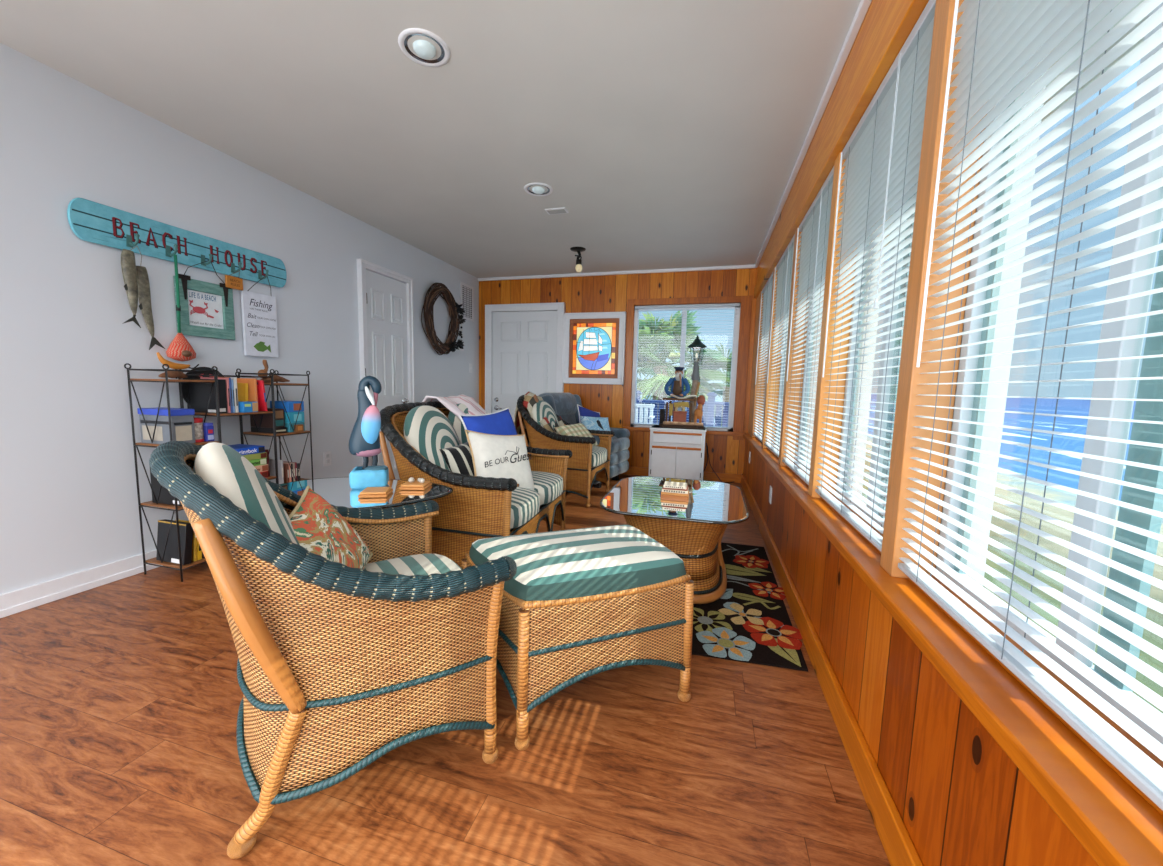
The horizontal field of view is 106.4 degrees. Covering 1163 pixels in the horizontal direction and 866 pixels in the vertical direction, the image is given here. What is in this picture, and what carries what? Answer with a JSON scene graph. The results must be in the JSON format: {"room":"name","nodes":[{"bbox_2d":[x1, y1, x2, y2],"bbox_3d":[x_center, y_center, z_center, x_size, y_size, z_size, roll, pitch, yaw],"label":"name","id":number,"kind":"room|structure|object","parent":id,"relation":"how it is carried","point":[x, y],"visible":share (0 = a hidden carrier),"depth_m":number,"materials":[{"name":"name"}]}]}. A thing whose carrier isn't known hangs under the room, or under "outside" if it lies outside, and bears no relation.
{"room":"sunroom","nodes":[
{"label":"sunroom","id":0,"kind":"room"},
{"bbox_2d":[0,43,478,593],"bbox_3d":[-2.268,-0.518,2.877,0.120,2.440,6.179,3,6,16],"label":"wall","id":1,"kind":"structure","parent":0,"point":[69,497],"depth_m":2.24,"materials":[{"name":"paint"}]},
{"bbox_2d":[0,549,162,617],"bbox_3d":[-2.227,0.649,2.981,0.022,0.100,6.179,3,6,16],"label":"baseboard","id":2,"kind":"structure","parent":1,"relation":"attached to","point":[16,601],"depth_m":2.10,"materials":[{"name":"wood"}]},
{"bbox_2d":[67,198,286,287],"bbox_3d":[-2.215,-1.065,2.547,0.103,0.194,1.100,3,6,16],"label":"sign","id":3,"kind":"object","parent":1,"relation":"attached to","point":[90,221],"visible":1,"depth_m":2.39,"materials":[{"name":"teal paint"}]},
{"bbox_2d":[121,246,140,327],"bbox_3d":[-2.304,-0.750,2.217,0.036,0.413,0.080,4,6,22],"label":"fish","id":4,"kind":"object","parent":3,"relation":"hanging from","point":[128,263],"visible":1,"depth_m":2.21},
{"bbox_2d":[136,246,164,349],"bbox_3d":[-2.308,-0.705,2.312,0.054,0.522,0.128,1,6,-8],"label":"fish","id":5,"kind":"object","parent":3,"relation":"hanging from","point":[144,295],"visible":0.94,"depth_m":2.30},
{"bbox_2d":[166,254,195,360],"bbox_3d":[-2.253,-0.693,2.435,0.102,0.578,0.139,3,6,16],"label":"float","id":6,"kind":"object","parent":3,"relation":"hanging from","point":[180,349],"visible":1,"depth_m":2.43,"materials":[{"name":"orange plastic"}]},
{"bbox_2d":[173,260,234,339],"bbox_3d":[-2.219,-0.797,2.594,0.084,0.446,0.305,3,6,16],"label":"sign","id":7,"kind":"object","parent":3,"relation":"hanging from","point":[207,309],"visible":0.95,"depth_m":2.60,"materials":[{"name":"wood"}]},
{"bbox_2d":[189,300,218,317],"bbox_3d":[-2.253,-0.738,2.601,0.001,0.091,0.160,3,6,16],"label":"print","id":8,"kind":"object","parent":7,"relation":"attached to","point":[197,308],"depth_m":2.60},
{"bbox_2d":[187,289,223,328],"bbox_3d":[-2.256,-0.736,2.607,0.008,0.212,0.203,3,6,16],"label":"picture","id":9,"kind":"object","parent":7,"relation":"attached to","point":[205,307],"depth_m":2.60,"materials":[{"name":"paper"}]},
{"bbox_2d":[240,275,278,357],"bbox_3d":[-2.128,-0.782,2.909,0.080,0.536,0.225,3,6,16],"label":"sign","id":10,"kind":"object","parent":3,"relation":"hanging from","point":[259,317],"visible":1,"depth_m":2.90,"materials":[{"name":"white wood"}]},
{"bbox_2d":[357,259,414,479],"bbox_3d":[-1.825,-0.478,4.150,0.090,2.095,0.690,3,6,16],"label":"door","id":11,"kind":"structure","parent":1,"relation":"in","point":[385,304],"depth_m":4.10,"materials":[{"name":"white paint"}]},
{"bbox_2d":[421,283,465,354],"bbox_3d":[-1.515,-1.268,4.869,0.176,0.794,0.710,3,6,16],"label":"wreath","id":12,"kind":"object","parent":1,"relation":"attached to","point":[430,299],"visible":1,"depth_m":4.86,"materials":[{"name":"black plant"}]},
{"bbox_2d":[460,282,473,321],"bbox_3d":[-1.428,-1.633,5.437,0.012,0.430,0.310,3,6,16],"label":"air vent","id":13,"kind":"object","parent":1,"relation":"in","point":[466,291],"visible":0.85,"depth_m":5.44,"materials":[{"name":"metal"}]},
{"bbox_2d":[0,0,860,277],"bbox_3d":[-0.471,-1.688,2.315,3.718,0.110,6.299,3,6,16],"label":"ceiling","id":14,"kind":"structure","parent":0,"point":[670,134],"depth_m":2.15,"materials":[{"name":"paint"}]},
{"bbox_2d":[398,28,449,66],"bbox_3d":[-0.650,-1.581,1.803,0.204,0.028,0.204,3,6,16],"label":"recessed light","id":15,"kind":"object","parent":14,"relation":"in","point":[424,49],"visible":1,"depth_m":1.79,"materials":[{"name":"metal"}]},
{"bbox_2d":[524,183,552,195],"bbox_3d":[-0.303,-1.706,3.070,0.204,0.028,0.204,3,6,16],"label":"recessed light","id":16,"kind":"object","parent":14,"relation":"in","point":[537,191],"visible":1,"depth_m":3.05,"materials":[{"name":"metal"}]},
{"bbox_2d":[0,474,890,865],"bbox_3d":[-0.531,0.842,2.582,3.718,0.120,6.299,3,6,16],"label":"floor","id":17,"kind":"structure","parent":0,"point":[120,700],"depth_m":1.21,"materials":[{"name":"laminate"}]},
{"bbox_2d":[124,363,312,581],"bbox_3d":[-2.099,0.172,2.642,0.285,1.126,0.840,3,6,16],"label":"shelf rack","id":18,"kind":"object","parent":17,"relation":"on","point":[272,384],"visible":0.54,"depth_m":2.35,"materials":[{"name":"black metal"}]},
{"bbox_2d":[150,467,181,505],"bbox_3d":[-2.162,0.270,2.366,0.221,0.200,0.171,3,6,16],"label":"binder","id":19,"kind":"object","parent":18,"relation":"on","point":[165,497],"visible":0.29,"depth_m":2.30,"materials":[{"name":"plastic"}]},
{"bbox_2d":[137,407,195,443],"bbox_3d":[-2.180,-0.038,2.291,0.244,0.182,0.110,3,6,16],"label":"case","id":20,"kind":"object","parent":18,"relation":"on","point":[182,419],"visible":0.91,"depth_m":2.25,"materials":[{"name":"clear plastic"}]},
{"bbox_2d":[156,519,192,564],"bbox_3d":[-2.183,0.583,2.334,0.210,0.217,0.058,3,6,16],"label":"binder","id":21,"kind":"object","parent":18,"relation":"on","point":[171,555],"visible":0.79,"depth_m":2.31,"materials":[{"name":"plastic"}]},
{"bbox_2d":[180,367,221,404],"bbox_3d":[-2.207,-0.258,2.557,0.014,0.260,0.260,3,6,16],"label":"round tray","id":22,"kind":"object","parent":18,"relation":"on","point":[184,387],"visible":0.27,"depth_m":2.48,"materials":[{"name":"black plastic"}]},
{"bbox_2d":[187,379,227,412],"bbox_3d":[-2.132,-0.211,2.475,0.231,0.190,0.056,3,6,16],"label":"binder","id":23,"kind":"object","parent":18,"relation":"on","point":[199,393],"visible":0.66,"depth_m":2.45,"materials":[{"name":"plastic"}]},
{"bbox_2d":[237,378,257,401],"bbox_3d":[-2.052,-0.234,2.667,0.160,0.200,0.012,3,6,16],"label":"book","id":24,"kind":"object","parent":18,"relation":"on","point":[252,383],"visible":0.4,"depth_m":2.65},
{"bbox_2d":[259,471,267,477],"bbox_3d":[-2.079,0.260,2.640,0.214,0.041,0.200,3,6,16],"label":"box","id":25,"kind":"object","parent":18,"relation":"on","point":[265,473],"visible":0.05,"depth_m":2.69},
{"bbox_2d":[254,464,267,471],"bbox_3d":[-2.076,0.218,2.639,0.215,0.041,0.200,3,6,16],"label":"box","id":26,"kind":"object","parent":25,"relation":"on","point":[261,468],"visible":0.09,"depth_m":2.67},
{"bbox_2d":[249,458,266,465],"bbox_3d":[-2.078,0.178,2.629,0.212,0.039,0.200,3,6,16],"label":"box","id":27,"kind":"object","parent":26,"relation":"on","point":[256,462],"visible":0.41,"depth_m":2.65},
{"bbox_2d":[243,452,266,460],"bbox_3d":[-2.076,0.140,2.627,0.213,0.035,0.200,3,6,16],"label":"box","id":28,"kind":"object","parent":27,"relation":"on","point":[248,457],"visible":0.32,"depth_m":2.63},
{"bbox_2d":[227,444,264,454],"bbox_3d":[-2.079,0.103,2.616,0.210,0.039,0.200,3,6,16],"label":"box","id":29,"kind":"object","parent":28,"relation":"on","point":[243,449],"visible":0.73,"depth_m":2.62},
{"bbox_2d":[251,427,286,433],"bbox_3d":[-2.029,-0.022,2.825,0.201,0.035,0.085,3,6,16],"label":"game box","id":30,"kind":"object","parent":18,"relation":"on","point":[253,429],"visible":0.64,"depth_m":2.79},
{"bbox_2d":[250,408,284,427],"bbox_3d":[-2.033,-0.099,2.816,0.191,0.120,0.080,3,6,16],"label":"game box","id":31,"kind":"object","parent":30,"relation":"on","point":[267,420],"visible":0.53,"depth_m":2.78,"materials":[{"name":"cardboard"}]},
{"bbox_2d":[269,459,283,483],"bbox_3d":[-2.000,0.252,2.833,0.141,0.160,0.015,3,6,16],"label":"book","id":32,"kind":"object","parent":18,"relation":"on","point":[271,461],"visible":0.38,"depth_m":2.82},
{"bbox_2d":[285,422,304,431],"bbox_3d":[-1.970,-0.043,2.922,0.161,0.059,0.113,3,6,16],"label":"game box","id":33,"kind":"object","parent":18,"relation":"on","point":[288,425],"visible":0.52,"depth_m":2.86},
{"bbox_2d":[284,412,304,422],"bbox_3d":[-1.968,-0.108,2.915,0.161,0.071,0.113,3,6,16],"label":"game box","id":34,"kind":"object","parent":33,"relation":"on","point":[292,416],"visible":0.64,"depth_m":2.87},
{"bbox_2d":[270,401,303,411],"bbox_3d":[-1.967,-0.179,2.908,0.161,0.069,0.113,3,6,16],"label":"game box","id":35,"kind":"object","parent":34,"relation":"on","point":[290,406],"visible":0.82,"depth_m":2.86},
{"bbox_2d":[149,441,516,858],"bbox_3d":[-0.678,0.461,1.248,0.743,0.914,0.735,-3,7,-35],"label":"wicker armchair","id":36,"kind":"object","parent":17,"relation":"on","point":[341,667],"visible":0.95,"depth_m":1.00,"materials":[{"name":"wicker"}]},
{"bbox_2d":[193,442,299,544],"bbox_3d":[-0.841,0.289,1.147,0.245,0.538,0.418,-3,7,-35],"label":"cushion","id":37,"kind":"object","parent":36,"relation":"on","point":[220,466],"depth_m":1.02,"materials":[{"name":"fabric"}]},
{"bbox_2d":[289,485,372,568],"bbox_3d":[-0.761,0.344,1.298,0.188,0.330,0.366,0,6,-14],"label":"throw pillow","id":38,"kind":"object","parent":36,"relation":"on","point":[318,527],"visible":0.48,"depth_m":1.28,"materials":[{"name":"fabric"}]},
{"bbox_2d":[364,554,461,575],"bbox_3d":[-0.581,0.516,1.324,0.497,0.121,0.538,-3,7,-35],"label":"seat cushion","id":39,"kind":"object","parent":36,"relation":"on","point":[419,564],"depth_m":1.47,"materials":[{"name":"fabric"}]},
{"bbox_2d":[279,477,452,508],"bbox_3d":[-1.014,0.549,1.856,0.790,0.588,0.650,3,6,16],"label":"glass tabletop","id":40,"kind":"object","parent":17,"relation":"on","point":[336,491],"visible":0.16,"depth_m":1.86,"materials":[{"name":"clear glass"}]},
{"bbox_2d":[349,368,388,489],"bbox_3d":[-0.958,-0.022,1.955,0.162,0.533,0.140,-1,6,-19],"label":"statue","id":41,"kind":"object","parent":40,"relation":"on","point":[364,441],"visible":1,"depth_m":1.92,"materials":[{"name":"blue paint"}]},
{"bbox_2d":[358,487,392,497],"bbox_3d":[-0.862,0.248,1.826,0.110,0.022,0.110,0,6,-10],"label":"tray","id":42,"kind":"object","parent":40,"relation":"on","point":[369,492],"visible":1,"depth_m":1.78,"materials":[{"name":"brown wood"}]},
{"bbox_2d":[399,477,431,489],"bbox_3d":[-0.748,0.223,1.967,0.110,0.046,0.110,1,6,-2],"label":"tray","id":43,"kind":"object","parent":40,"relation":"on","point":[420,483],"visible":1,"depth_m":1.93,"materials":[{"name":"brown wood"}]},
{"bbox_2d":[379,401,572,567],"bbox_3d":[-0.594,0.300,2.617,0.843,0.950,1.064,3,6,14],"label":"wicker loveseat","id":44,"kind":"object","parent":17,"relation":"on","point":[478,507],"visible":0.61,"depth_m":2.19,"materials":[{"name":"wicker"}]},
{"bbox_2d":[404,406,460,469],"bbox_3d":[-0.813,0.086,2.427,0.232,0.474,0.458,3,6,14],"label":"cushion","id":45,"kind":"object","parent":44,"relation":"on","point":[426,428],"depth_m":2.31,"materials":[{"name":"fabric"}]},
{"bbox_2d":[422,394,487,419],"bbox_3d":[-0.730,-0.055,2.853,0.542,0.385,0.465,3,6,16],"label":"throw blanket","id":46,"kind":"object","parent":44,"relation":"on","point":[450,402],"visible":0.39,"depth_m":2.79,"materials":[{"name":"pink fabric"}]},
{"bbox_2d":[439,442,474,475],"bbox_3d":[-0.627,0.205,2.495,0.169,0.359,0.401,4,7,24],"label":"throw pillow","id":47,"kind":"object","parent":44,"relation":"on","point":[458,459],"visible":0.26,"depth_m":2.37,"materials":[{"name":"black fabric"}]},
{"bbox_2d":[448,403,468,443],"bbox_3d":[-0.711,0.045,2.843,0.232,0.474,0.458,3,6,14],"label":"cushion","id":48,"kind":"object","parent":44,"relation":"on","point":[455,421],"depth_m":2.66,"materials":[{"name":"fabric"}]},
{"bbox_2d":[459,408,516,434],"bbox_3d":[-0.526,0.067,2.682,0.199,0.432,0.468,4,7,27],"label":"throw pillow","id":49,"kind":"object","parent":44,"relation":"on","point":[500,422],"visible":0.4,"depth_m":2.63,"materials":[{"name":"blue fabric"}]},
{"bbox_2d":[465,430,533,489],"bbox_3d":[-0.456,0.178,2.506,0.228,0.401,0.464,7,8,43],"label":"throw pillow","id":50,"kind":"object","parent":44,"relation":"on","point":[495,456],"visible":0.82,"depth_m":2.45,"materials":[{"name":"white fabric"}]},
{"bbox_2d":[510,488,539,529],"bbox_3d":[-0.528,0.377,2.366,0.558,0.150,0.477,3,6,14],"label":"seat cushion","id":51,"kind":"object","parent":44,"relation":"on","point":[525,502],"depth_m":2.25,"materials":[{"name":"fabric"}]},
{"bbox_2d":[531,471,562,504],"bbox_3d":[-0.416,0.332,2.820,0.558,0.150,0.477,3,6,14],"label":"seat cushion","id":52,"kind":"object","parent":44,"relation":"on","point":[549,484],"depth_m":2.70,"materials":[{"name":"fabric"}]},
{"bbox_2d":[517,395,614,507],"bbox_3d":[-0.174,0.128,4.212,0.846,0.978,0.684,3,6,19],"label":"wicker armchair","id":53,"kind":"object","parent":17,"relation":"on","point":[587,462],"visible":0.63,"depth_m":3.93,"materials":[{"name":"wicker"}]},
{"bbox_2d":[514,392,563,446],"bbox_3d":[-0.346,-0.043,4.301,0.576,0.725,0.545,3,6,16],"label":"quilt","id":54,"kind":"object","parent":53,"relation":"on","point":[530,399],"visible":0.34,"depth_m":4.15,"materials":[{"name":"fabric"}]},
{"bbox_2d":[532,400,558,428],"bbox_3d":[-0.340,-0.077,4.252,0.208,0.478,0.509,3,6,19],"label":"cushion","id":55,"kind":"object","parent":53,"relation":"on","point":[541,409],"depth_m":4.16,"materials":[{"name":"fabric"}]},
{"bbox_2d":[554,423,598,445],"bbox_3d":[-0.045,0.033,4.067,0.233,0.229,0.388,7,8,41],"label":"throw pillow","id":56,"kind":"object","parent":53,"relation":"on","point":[578,429],"visible":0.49,"depth_m":4.02,"materials":[{"name":"fabric"}]},
{"bbox_2d":[591,446,607,467],"bbox_3d":[-0.040,0.202,4.171,0.528,0.163,0.548,3,6,19],"label":"seat cushion","id":57,"kind":"object","parent":53,"relation":"on","point":[599,453],"depth_m":4.04,"materials":[{"name":"fabric"}]},
{"bbox_2d":[461,525,693,750],"bbox_3d":[-0.033,0.637,1.529,0.728,0.532,0.467,-1,6,-21],"label":"wicker ottoman","id":58,"kind":"object","parent":17,"relation":"on","point":[578,604],"visible":0.81,"depth_m":1.35,"materials":[{"name":"wicker"}]},
{"bbox_2d":[472,525,682,585],"bbox_3d":[-0.021,0.393,1.507,0.655,0.042,0.409,-1,6,-21],"label":"cushion","id":59,"kind":"object","parent":58,"relation":"on","point":[573,557],"depth_m":1.42,"materials":[{"name":"fabric"}]},
{"bbox_2d":[538,393,629,487],"bbox_3d":[0.017,0.047,4.946,0.969,0.990,0.899,4,7,27],"label":"recliner","id":60,"kind":"object","parent":17,"relation":"on","point":[564,405],"visible":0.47,"depth_m":4.86,"materials":[{"name":"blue fabric"}]},
{"bbox_2d":[580,416,612,439],"bbox_3d":[0.159,-0.056,4.666,0.374,0.255,0.185,-2,7,-27],"label":"throw pillow","id":61,"kind":"object","parent":60,"relation":"on","point":[591,423],"visible":0.58,"depth_m":4.62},
{"bbox_2d":[648,425,705,479],"bbox_3d":[1.086,0.252,4.935,0.601,0.635,0.444,3,6,16],"label":"base cabinet","id":62,"kind":"object","parent":17,"relation":"on","point":[673,452],"visible":0.8,"depth_m":4.72,"materials":[{"name":"paint"}]},
{"bbox_2d":[659,334,706,428],"bbox_3d":[1.124,-0.577,4.815,0.501,1.040,0.313,3,6,16],"label":"figurine","id":63,"kind":"object","parent":62,"relation":"on","point":[677,393],"visible":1,"depth_m":4.78,"materials":[{"name":"wood"}]},
{"bbox_2d":[692,542,807,671],"bbox_3d":[0.483,0.814,2.433,1.271,0.013,1.440,3,6,16],"label":"area rug","id":64,"kind":"object","parent":17,"relation":"on","point":[751,622],"visible":0.48,"depth_m":2.00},
{"bbox_2d":[600,476,749,603],"bbox_3d":[0.530,0.574,2.496,0.753,0.454,0.928,3,6,16],"label":"coffee table","id":65,"kind":"object","parent":64,"relation":"on","point":[694,528],"visible":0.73,"depth_m":2.19,"materials":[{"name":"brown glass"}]},
{"bbox_2d":[661,481,688,499],"bbox_3d":[0.524,0.319,2.430,0.150,0.070,0.111,3,6,16],"label":"box","id":66,"kind":"object","parent":65,"relation":"on","point":[678,490],"visible":1,"depth_m":2.38,"materials":[{"name":"brown wood"}]},
{"bbox_2d":[479,268,756,473],"bbox_3d":[0.337,-0.723,5.407,3.718,2.440,0.120,3,6,16],"label":"wall","id":67,"kind":"structure","parent":0,"point":[603,293],"depth_m":5.28,"materials":[{"name":"brown wood"}]},
{"bbox_2d":[485,302,564,421],"bbox_3d":[-0.752,-0.596,5.619,1.077,2.091,0.090,3,6,16],"label":"door","id":68,"kind":"structure","parent":67,"relation":"in","point":[524,342],"depth_m":5.59,"materials":[{"name":"white paint"}]},
{"bbox_2d":[563,312,625,384],"bbox_3d":[0.149,-1.035,5.338,0.776,0.862,0.055,3,6,16],"label":"picture","id":69,"kind":"object","parent":67,"relation":"attached to","point":[589,348],"visible":1,"depth_m":5.34,"materials":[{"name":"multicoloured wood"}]},
{"bbox_2d":[478,264,755,280],"bbox_3d":[0.283,-1.915,5.226,3.388,0.035,0.030,3,6,16],"label":"trim","id":70,"kind":"structure","parent":67,"relation":"attached to","point":[733,266],"depth_m":5.16,"materials":[{"name":"wood"}]},
{"bbox_2d":[622,466,741,482],"bbox_3d":[0.818,0.475,5.316,2.178,0.100,0.020,3,6,16],"label":"baseboard","id":71,"kind":"structure","parent":67,"relation":"attached to","point":[709,476],"depth_m":5.11,"materials":[{"name":"brown wood"}]},
{"bbox_2d":[622,427,745,435],"bbox_3d":[1.188,-0.020,5.152,1.428,0.045,0.040,3,6,16],"label":"trim","id":72,"kind":"structure","parent":67,"relation":"attached to","point":[726,433],"depth_m":5.04,"materials":[{"name":"brown wood"}]},
{"bbox_2d":[630,303,740,431],"bbox_3d":[1.202,-0.770,5.144,1.196,1.450,0.066,3,6,16],"label":"window","id":73,"kind":"structure","parent":67,"relation":"in","point":[736,309],"depth_m":5.08,"materials":[{"name":"white plastic"}]},
{"bbox_2d":[633,303,739,428],"bbox_3d":[1.189,-0.777,5.096,1.176,1.412,0.028,3,6,16],"label":"window blind","id":74,"kind":"object","parent":73,"relation":"attached to","point":[729,304],"visible":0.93,"depth_m":5.05,"materials":[{"name":"white plastic"}]},
{"bbox_2d":[624,296,751,439],"bbox_3d":[1.203,-0.754,5.085,1.387,1.610,0.022,3,6,16],"label":"trim","id":75,"kind":"structure","parent":67,"relation":"attached to","point":[746,301],"depth_m":4.96,"materials":[{"name":"brown wood"}]},
{"bbox_2d":[755,0,871,267],"bbox_3d":[1.081,-1.540,1.827,0.030,0.030,6.179,3,6,16],"label":"trim","id":76,"kind":"structure","parent":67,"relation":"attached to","point":[863,7],"depth_m":2.03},
{"bbox_2d":[756,0,893,282],"bbox_3d":[1.195,-1.429,1.806,0.212,0.240,6.179,3,6,16],"label":"trim","id":77,"kind":"structure","parent":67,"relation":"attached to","point":[878,10],"depth_m":1.90,"materials":[{"name":"brown wood"}]},
{"bbox_2d":[754,0,928,298],"bbox_3d":[1.182,-1.251,1.827,0.230,0.120,6.179,3,6,16],"label":"trim","id":78,"kind":"structure","parent":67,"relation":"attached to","point":[903,15],"depth_m":1.59,"materials":[{"name":"brown wood"}]},
{"bbox_2d":[743,440,1098,865],"bbox_3d":[1.123,0.605,2.028,0.182,0.545,6.179,3,6,16],"label":"wall","id":79,"kind":"structure","parent":0,"point":[960,799],"depth_m":0.94,"materials":[{"name":"brown wood"}]},
{"bbox_2d":[748,290,768,436],"bbox_3d":[1.907,-0.719,4.671,0.098,1.500,0.439,3,6,16],"label":"trim","id":80,"kind":"structure","parent":79,"relation":"attached to","point":[755,392],"depth_m":4.52,"materials":[{"name":"brown wood"}]},
{"bbox_2d":[753,272,772,441],"bbox_3d":[1.708,-0.675,4.085,0.044,1.466,0.788,3,6,16],"label":"window blind","id":81,"kind":"object","parent":79,"relation":"attached to","point":[767,290],"visible":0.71,"depth_m":4.13,"materials":[{"name":"white plastic"}]},
{"bbox_2d":[762,266,783,447],"bbox_3d":[1.620,-0.619,3.656,0.098,1.500,0.080,3,6,16],"label":"trim","id":82,"kind":"structure","parent":79,"relation":"attached to","point":[769,386],"depth_m":3.64,"materials":[{"name":"brown wood"}]},
{"bbox_2d":[764,234,794,457],"bbox_3d":[1.467,-0.591,3.232,0.044,1.466,0.808,3,6,16],"label":"window blind","id":83,"kind":"object","parent":79,"relation":"attached to","point":[784,266],"visible":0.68,"depth_m":3.24,"materials":[{"name":"white plastic"}]},
{"bbox_2d":[775,314,788,446],"bbox_3d":[1.562,-0.573,3.207,0.038,1.500,0.820,3,6,16],"label":"window","id":84,"kind":"structure","parent":79,"relation":"in","point":[781,388],"depth_m":3.60,"materials":[{"name":"white plastic"}]},
{"bbox_2d":[778,226,809,465],"bbox_3d":[1.376,-0.533,2.794,0.098,1.500,0.080,3,6,16],"label":"trim","id":85,"kind":"structure","parent":79,"relation":"attached to","point":[787,393],"depth_m":2.78,"materials":[{"name":"brown wood"}]},
{"bbox_2d":[797,285,817,470],"bbox_3d":[1.321,-0.488,2.355,0.038,1.500,0.800,3,6,16],"label":"window","id":86,"kind":"structure","parent":79,"relation":"in","point":[804,394],"depth_m":2.73,"materials":[{"name":"white plastic"}]},
{"bbox_2d":[782,166,833,484],"bbox_3d":[1.225,-0.506,2.380,0.044,1.466,0.788,3,6,16],"label":"window blind","id":87,"kind":"object","parent":79,"relation":"attached to","point":[814,228],"visible":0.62,"depth_m":2.34,"materials":[{"name":"white plastic"}]},
{"bbox_2d":[799,278,824,462],"bbox_3d":[1.472,-0.528,2.767,0.101,1.500,0.082,3,6,16],"label":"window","id":88,"kind":"structure","parent":79,"relation":"attached to","point":[813,384],"depth_m":2.75,"materials":[{"name":"white plastic"}]},
{"bbox_2d":[741,474,922,865],"bbox_3d":[1.021,0.816,2.078,0.020,0.110,6.179,3,6,16],"label":"baseboard","id":89,"kind":"structure","parent":79,"relation":"attached to","point":[899,848],"depth_m":1.28,"materials":[{"name":"brown wood"}]},
{"bbox_2d":[808,152,856,497],"bbox_3d":[1.137,-0.450,1.951,0.098,1.500,0.080,3,6,16],"label":"trim","id":90,"kind":"structure","parent":79,"relation":"attached to","point":[821,388],"depth_m":1.94,"materials":[{"name":"brown wood"}]},
{"bbox_2d":[837,211,887,499],"bbox_3d":[1.234,-0.445,1.924,0.101,1.500,0.082,3,6,16],"label":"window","id":91,"kind":"structure","parent":79,"relation":"attached to","point":[868,381],"depth_m":1.90,"materials":[{"name":"white plastic"}]},
{"bbox_2d":[836,192,916,527],"bbox_3d":[1.081,-0.405,1.507,0.038,1.500,0.810,3,6,16],"label":"window","id":92,"kind":"structure","parent":79,"relation":"in","point":[882,372],"depth_m":1.55,"materials":[{"name":"white plastic"}]},
{"bbox_2d":[815,0,935,550],"bbox_3d":[0.985,-0.422,1.532,0.044,1.466,0.798,3,6,16],"label":"window blind","id":93,"kind":"object","parent":92,"relation":"attached to","point":[882,154],"visible":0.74,"depth_m":1.42,"materials":[{"name":"white plastic"}]},
{"bbox_2d":[880,0,986,577],"bbox_3d":[0.895,-0.366,1.099,0.098,1.500,0.080,3,6,16],"label":"trim","id":94,"kind":"structure","parent":79,"relation":"attached to","point":[911,383],"depth_m":1.09,"materials":[{"name":"brown wood"}]},
{"bbox_2d":[743,433,1162,865],"bbox_3d":[1.134,0.317,1.996,0.254,0.035,6.179,3,6,16],"label":"window sill","id":95,"kind":"structure","parent":79,"relation":"on","point":[1113,822],"depth_m":0.65,"materials":[{"name":"brown wood"}]},
{"bbox_2d":[757,436,1162,815],"bbox_3d":[1.072,0.311,1.789,0.063,0.018,5.750,3,6,16],"label":"trim","id":96,"kind":"structure","parent":79,"relation":"attached to","point":[1102,715],"depth_m":0.71,"materials":[{"name":"white wood"}]},
{"bbox_2d":[936,57,1047,585],"bbox_3d":[0.992,-0.361,1.072,0.101,1.500,0.082,3,6,16],"label":"trim","id":97,"kind":"structure","parent":79,"relation":"attached to","point":[994,389],"depth_m":1.05,"materials":[{"name":"white plastic"}]},
{"bbox_2d":[936,2,1162,744],"bbox_3d":[0.834,-0.318,0.635,0.038,1.500,0.850,3,6,16],"label":"window","id":98,"kind":"structure","parent":79,"relation":"in","point":[1151,367],"depth_m":0.67,"materials":[{"name":"white plastic"}]},
{"bbox_2d":[898,0,1162,810],"bbox_3d":[0.738,-0.336,0.661,0.044,1.466,0.838,3,6,16],"label":"window blind","id":99,"kind":"object","parent":98,"relation":"attached to","point":[998,37],"visible":1,"depth_m":0.70,"materials":[{"name":"white plastic"}]},
{"bbox_2d":[885,0,1146,245],"bbox_3d":[1.840,-1.531,2.344,0.730,0.160,7.579,3,6,16],"label":"roof eave","id":100,"kind":"object","parent":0,"point":[1140,41],"depth_m":1.65,"materials":[{"name":"paint"}]},
{"bbox_3d":[-0.074,2.223,3.895,5.200,2.880,9.400,3,6,16],"label":"foundation","id":101,"kind":"object","parent":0,"visible":0},
{"bbox_3d":[0.920,0.436,6.944,5.300,0.080,2.881,3,6,16],"label":"deck","id":102,"kind":"object","parent":101,"relation":"on","visible":0},
{"bbox_2d":[635,404,654,423],"bbox_3d":[0.956,-0.057,7.241,0.460,0.840,0.440,3,6,16],"label":"deck chair","id":103,"kind":"object","parent":102,"relation":"on","point":[641,406],"visible":0.27,"depth_m":7.38,"materials":[{"name":"white plastic"}]},
{"bbox_2d":[636,391,728,426],"bbox_3d":[1.362,-0.232,7.944,4.746,1.060,0.180,3,6,16],"label":"deck railing","id":104,"kind":"object","parent":102,"relation":"on","point":[708,416],"visible":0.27,"depth_m":7.66,"materials":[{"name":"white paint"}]},
{"label":"outside","id":105,"kind":"structure","parent":0,"visible":0},
{"bbox_2d":[714,405,1162,713],"bbox_3d":[22.946,-0.046,45.697,16.300,0.300,220.000,3,6,16],"label":"ground","id":106,"kind":"structure","parent":105,"point":[1068,498],"depth_m":11.79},
{"bbox_2d":[685,343,731,426],"bbox_3d":[3.308,0.472,10.199,2.574,5.206,2.389,3,6,16],"label":"palm tree","id":107,"kind":"object","parent":106,"relation":"on","point":[725,391],"visible":0.25,"depth_m":9.91,"materials":[{"name":"green plant"}]},
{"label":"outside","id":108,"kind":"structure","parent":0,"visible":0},
{"bbox_2d":[637,311,729,423],"bbox_3d":[1.684,0.189,9.567,3.025,5.826,2.785,-2,7,-26],"label":"palm tree","id":109,"kind":"object","parent":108,"point":[646,343],"visible":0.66,"depth_m":8.85,"materials":[{"name":"green plant"}]},
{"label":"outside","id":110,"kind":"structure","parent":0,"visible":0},
{"bbox_2d":[716,390,1135,500],"bbox_3d":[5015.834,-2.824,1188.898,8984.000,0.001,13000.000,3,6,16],"label":"sea","id":111,"kind":"structure","parent":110,"point":[1075,407],"depth_m":45.62,"materials":[{"name":"liquid"}]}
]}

